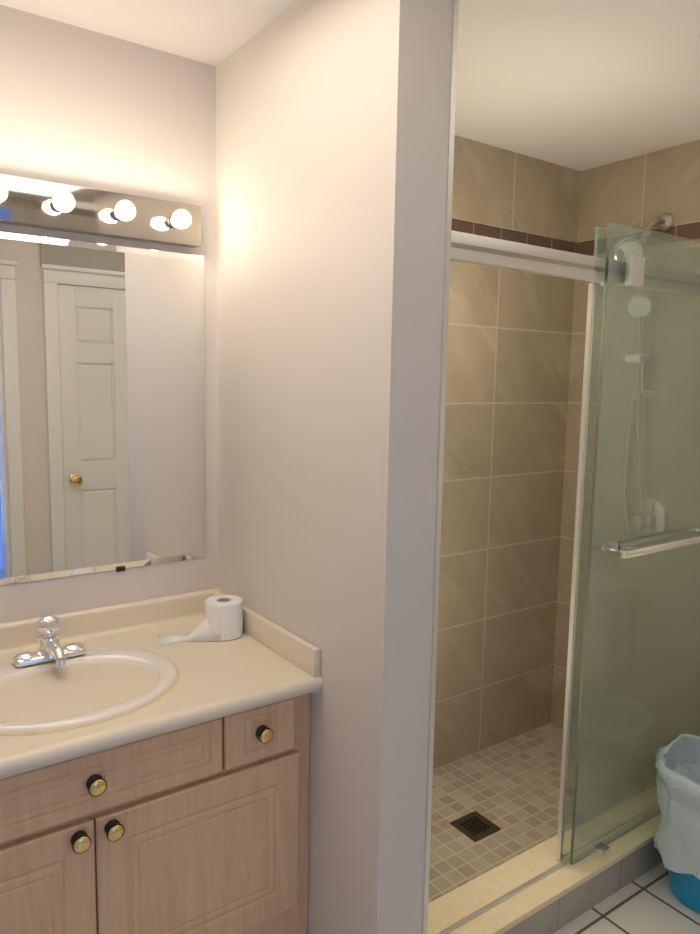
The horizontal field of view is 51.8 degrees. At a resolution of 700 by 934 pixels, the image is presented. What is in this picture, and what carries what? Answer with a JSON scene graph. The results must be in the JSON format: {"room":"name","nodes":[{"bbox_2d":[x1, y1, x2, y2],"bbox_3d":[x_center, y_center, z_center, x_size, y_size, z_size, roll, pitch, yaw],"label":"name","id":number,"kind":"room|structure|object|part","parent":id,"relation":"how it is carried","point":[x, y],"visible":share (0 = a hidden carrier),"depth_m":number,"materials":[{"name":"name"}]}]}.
{"room":"bathroom","nodes":[
{"label":"bathroom","id":0,"kind":"room"},
{"bbox_2d":[0,4,217,623],"bbox_3d":[-0.957,0.100,1.893,1.250,2.440,0.150,-4,8,-35],"label":"wall","id":1,"kind":"structure","parent":0,"point":[82,107],"depth_m":1.93,"materials":[{"name":"white paint"}]},
{"bbox_2d":[0,173,200,247],"bbox_3d":[-0.778,-0.651,1.752,0.910,0.110,0.119,-4,8,-35],"label":"light bar","id":2,"kind":"object","parent":1,"relation":"attached to","point":[34,203],"visible":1,"depth_m":1.85,"materials":[{"name":"silver metal"}]},
{"bbox_3d":[-0.828,-0.643,1.682,0.052,0.052,0.062,-4,8,-35],"label":"bulb","id":3,"kind":"part","parent":2,"relation":"part of","materials":[{"name":"white glass"}]},
{"bbox_3d":[-0.704,-0.651,1.770,0.052,0.052,0.062,-4,8,-35],"label":"bulb","id":4,"kind":"part","parent":2,"relation":"part of","materials":[{"name":"white glass"}]},
{"bbox_2d":[113,209,121,220],"bbox_3d":[-0.603,-0.664,1.889,0.034,0.034,0.016,-4,8,-35],"label":"socket","id":5,"kind":"object","parent":2,"relation":"attached to","point":[115,218],"depth_m":1.88,"materials":[{"name":"silver metal"}]},
{"bbox_3d":[-0.580,-0.660,1.857,0.052,0.052,0.062,-4,8,-35],"label":"bulb","id":6,"kind":"part","parent":2,"relation":"part of","materials":[{"name":"white glass"}]},
{"bbox_2d":[168,216,176,228],"bbox_3d":[-0.479,-0.672,1.976,0.034,0.034,0.016,-4,8,-35],"label":"socket","id":7,"kind":"object","parent":2,"relation":"attached to","point":[170,224],"depth_m":1.97,"materials":[{"name":"silver metal"}]},
{"bbox_3d":[-0.456,-0.668,1.945,0.052,0.052,0.062,-4,8,-35],"label":"bulb","id":8,"kind":"part","parent":2,"relation":"part of","materials":[{"name":"white glass"}]},
{"bbox_2d":[0,231,205,584],"bbox_3d":[-0.837,-0.138,1.848,1.000,0.898,0.008,-4,8,-35],"label":"mirror","id":9,"kind":"object","parent":1,"relation":"attached to","point":[102,406],"visible":1,"depth_m":1.95,"materials":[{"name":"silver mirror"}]},
{"bbox_2d":[0,588,219,654],"bbox_3d":[-0.849,0.444,1.903,1.099,0.077,0.028,-4,8,-35],"label":"backsplash","id":10,"kind":"structure","parent":1,"relation":"attached to","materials":[{"name":"beige laminate"}]},
{"bbox_2d":[216,0,452,933],"bbox_3d":[-0.145,0.106,1.961,0.150,2.440,0.980,-4,8,-35],"label":"wall","id":11,"kind":"structure","parent":0,"point":[332,131],"depth_m":1.65,"materials":[{"name":"white paint"}]},
{"bbox_2d":[422,0,458,933],"bbox_3d":[0.193,0.093,1.603,0.014,2.315,0.018,-4,8,-35],"label":"trim","id":12,"kind":"structure","parent":11,"relation":"attached to","point":[442,417],"depth_m":1.58,"materials":[{"name":"white paint"}]},
{"bbox_2d":[433,261,574,768],"bbox_3d":[0.344,0.013,2.812,1.640,2.440,0.150,-4,8,-35],"label":"wall tile","id":13,"kind":"structure","parent":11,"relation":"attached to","point":[508,361],"depth_m":2.93,"materials":[{"name":"beige tile"}]},
{"bbox_2d":[451,218,576,252],"bbox_3d":[0.344,-0.870,2.599,1.488,0.060,0.002,-4,8,-35],"label":"wall band","id":14,"kind":"object","parent":13,"relation":"attached to","point":[458,225],"visible":0.21,"depth_m":2.80,"materials":[{"name":"brown tile"}]},
{"bbox_2d":[452,135,580,242],"bbox_3d":[0.347,-1.043,2.578,1.488,0.288,0.002,-4,8,-35],"label":"wall","id":15,"kind":"structure","parent":13,"relation":"attached to","point":[499,187],"depth_m":2.78,"materials":[{"name":"tile"}]},
{"bbox_2d":[0,0,699,170],"bbox_3d":[0.447,-1.078,1.347,3.140,0.080,2.500,-4,8,-35],"label":"ceiling","id":16,"kind":"structure","parent":0,"point":[580,85],"depth_m":1.95,"materials":[{"name":"white paint"}]},
{"bbox_2d":[428,723,562,902],"bbox_3d":[0.489,1.266,2.595,1.490,0.050,0.640,-4,8,-35],"label":"floor","id":17,"kind":"structure","parent":0,"point":[510,788],"depth_m":2.65,"materials":[{"name":"beige tile"}]},
{"bbox_2d":[450,811,500,841],"bbox_3d":[0.435,1.248,2.505,0.125,0.004,0.125,-4,8,-35],"label":"shower drain","id":18,"kind":"object","parent":17,"relation":"on","point":[474,826],"visible":1,"depth_m":2.50,"materials":[{"name":"brown metal"}]},
{"bbox_2d":[550,173,699,728],"bbox_3d":[1.230,0.024,2.853,0.150,2.440,0.810,-4,8,-35],"label":"wall tiles","id":19,"kind":"structure","parent":0,"point":[578,336],"depth_m":3.13,"materials":[{"name":"beige tile"}]},
{"bbox_2d":[576,222,699,254],"bbox_3d":[1.184,-0.867,2.700,0.002,0.060,0.806,-4,8,-35],"label":"wall band","id":20,"kind":"object","parent":19,"relation":"attached to","point":[690,231],"visible":0.44,"depth_m":2.66,"materials":[{"name":"brown tile"}]},
{"bbox_2d":[577,140,699,242],"bbox_3d":[1.188,-1.040,2.680,0.002,0.288,0.807,-4,8,-35],"label":"wall","id":21,"kind":"structure","parent":19,"relation":"attached to","point":[644,190],"depth_m":2.77,"materials":[{"name":"tile"}]},
{"bbox_2d":[646,213,673,230],"bbox_3d":[1.062,-0.321,2.694,0.267,1.253,0.177,-4,8,-35],"label":"shower arm","id":22,"kind":"object","parent":19,"relation":"attached to","point":[664,222],"visible":0.12,"depth_m":2.68},
{"bbox_3d":[1.108,-0.863,2.660,0.154,0.122,0.033,-4,8,-35],"label":"arm","id":23,"kind":"part","parent":22,"relation":"part of"},
{"bbox_2d":[553,862,699,933],"bbox_3d":[1.272,1.577,0.433,3.140,0.060,3.490,-4,8,-35],"label":"floor","id":24,"kind":"structure","parent":0,"point":[648,902],"depth_m":2.15,"materials":[{"name":"tile"}]},
{"bbox_2d":[427,814,662,933],"bbox_3d":[0.725,1.252,2.260,1.490,0.125,0.180,-4,8,-35],"label":"curb","id":25,"kind":"object","parent":24,"relation":"on","point":[561,912],"depth_m":2.10,"materials":[{"name":"stone"}]},
{"bbox_3d":[0.726,1.200,2.254,1.490,0.020,0.180,-4,8,-35],"label":"shower curb cap","id":26,"kind":"part","parent":25,"relation":"part of","materials":[{"name":"beige stone"}]},
{"bbox_2d":[437,221,699,933],"bbox_3d":[0.771,0.265,2.101,1.488,1.874,0.120,-4,8,-35],"label":"shower door","id":27,"kind":"structure","parent":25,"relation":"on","point":[632,699],"depth_m":2.15,"materials":[{"name":"clear glass"}]},
{"bbox_3d":[0.812,0.240,2.102,0.022,0.022,0.042,-4,8,-35],"label":"handle post","id":28,"kind":"part","parent":27,"relation":"part of","materials":[{"name":"silver metal"}]},
{"bbox_2d":[654,734,699,912],"bbox_3d":[1.107,1.103,2.212,0.360,0.446,0.355,-4,8,-35],"label":"trash bin","id":29,"kind":"object","parent":24,"relation":"on","point":[677,834],"visible":1,"depth_m":2.16,"materials":[{"name":"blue plastic"}]},
{"label":"outside","id":30,"kind":"structure","parent":0,"visible":0},
{"bbox_3d":[-0.704,1.382,1.744,1.450,0.060,0.960,-4,8,-35],"label":"floor","id":31,"kind":"structure","parent":30,"visible":0},
{"bbox_2d":[0,588,322,933],"bbox_3d":[-0.692,0.867,1.722,1.099,0.966,0.595,-4,8,-35],"label":"bathroom vanity","id":32,"kind":"object","parent":31,"relation":"on","point":[148,785],"visible":1,"depth_m":1.64,"materials":[{"name":"brown wood"}]},
{"bbox_3d":[-0.741,0.950,1.382,0.495,0.412,0.018,-4,8,-35],"label":"door","id":33,"kind":"part","parent":32,"relation":"part of","materials":[{"name":"brown wood"}]},
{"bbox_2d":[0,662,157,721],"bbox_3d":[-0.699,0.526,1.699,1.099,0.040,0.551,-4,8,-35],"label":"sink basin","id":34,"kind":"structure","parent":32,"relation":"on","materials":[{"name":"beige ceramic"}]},
{"bbox_2d":[13,615,84,666],"bbox_3d":[-0.722,0.430,1.757,0.169,0.110,0.160,-4,8,-35],"label":"faucet","id":35,"kind":"object","parent":34,"relation":"on","point":[50,653],"depth_m":1.77,"materials":[{"name":"silver metal"}]},
{"bbox_2d":[0,647,178,735],"bbox_3d":[-0.657,0.571,1.679,0.518,0.146,0.438,-4,8,-35],"label":"sink","id":36,"kind":"object","parent":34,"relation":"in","point":[96,686],"depth_m":1.66,"materials":[{"name":"beige ceramic"}]},
{"bbox_2d":[158,595,242,645],"bbox_3d":[-0.415,0.423,2.004,0.232,0.101,0.104,-1,7,-16],"label":"toilet paper roll","id":37,"kind":"object","parent":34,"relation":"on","point":[223,621],"visible":1,"depth_m":1.98,"materials":[{"name":"white paper"}]},
{"bbox_3d":[-0.549,0.762,1.467,0.037,0.037,0.024,-4,8,-35],"label":"knob door","id":38,"kind":"part","parent":32,"relation":"part of","materials":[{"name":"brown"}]},
{"bbox_3d":[-0.493,0.759,1.506,0.037,0.037,0.024,-4,8,-35],"label":"knob door","id":39,"kind":"part","parent":32,"relation":"part of","materials":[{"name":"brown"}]},
{"bbox_2d":[0,617,311,756],"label":"countertop","id":40,"kind":"structure","parent":32,"relation":"on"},
{"bbox_3d":[-0.334,0.923,1.670,0.495,0.412,0.018,-4,8,-35],"label":"door","id":41,"kind":"part","parent":32,"relation":"part of","materials":[{"name":"brown wood"}]},
{"bbox_3d":[-0.215,0.630,1.715,0.187,0.133,0.018,-4,8,-35],"label":"drawer","id":42,"kind":"part","parent":32,"relation":"part of","materials":[{"name":"brown wood"}]},
{"bbox_3d":[-0.202,0.628,1.697,0.037,0.037,0.024,-4,8,-35],"label":"knob","id":43,"kind":"part","parent":32,"relation":"part of","materials":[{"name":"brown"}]}
]}

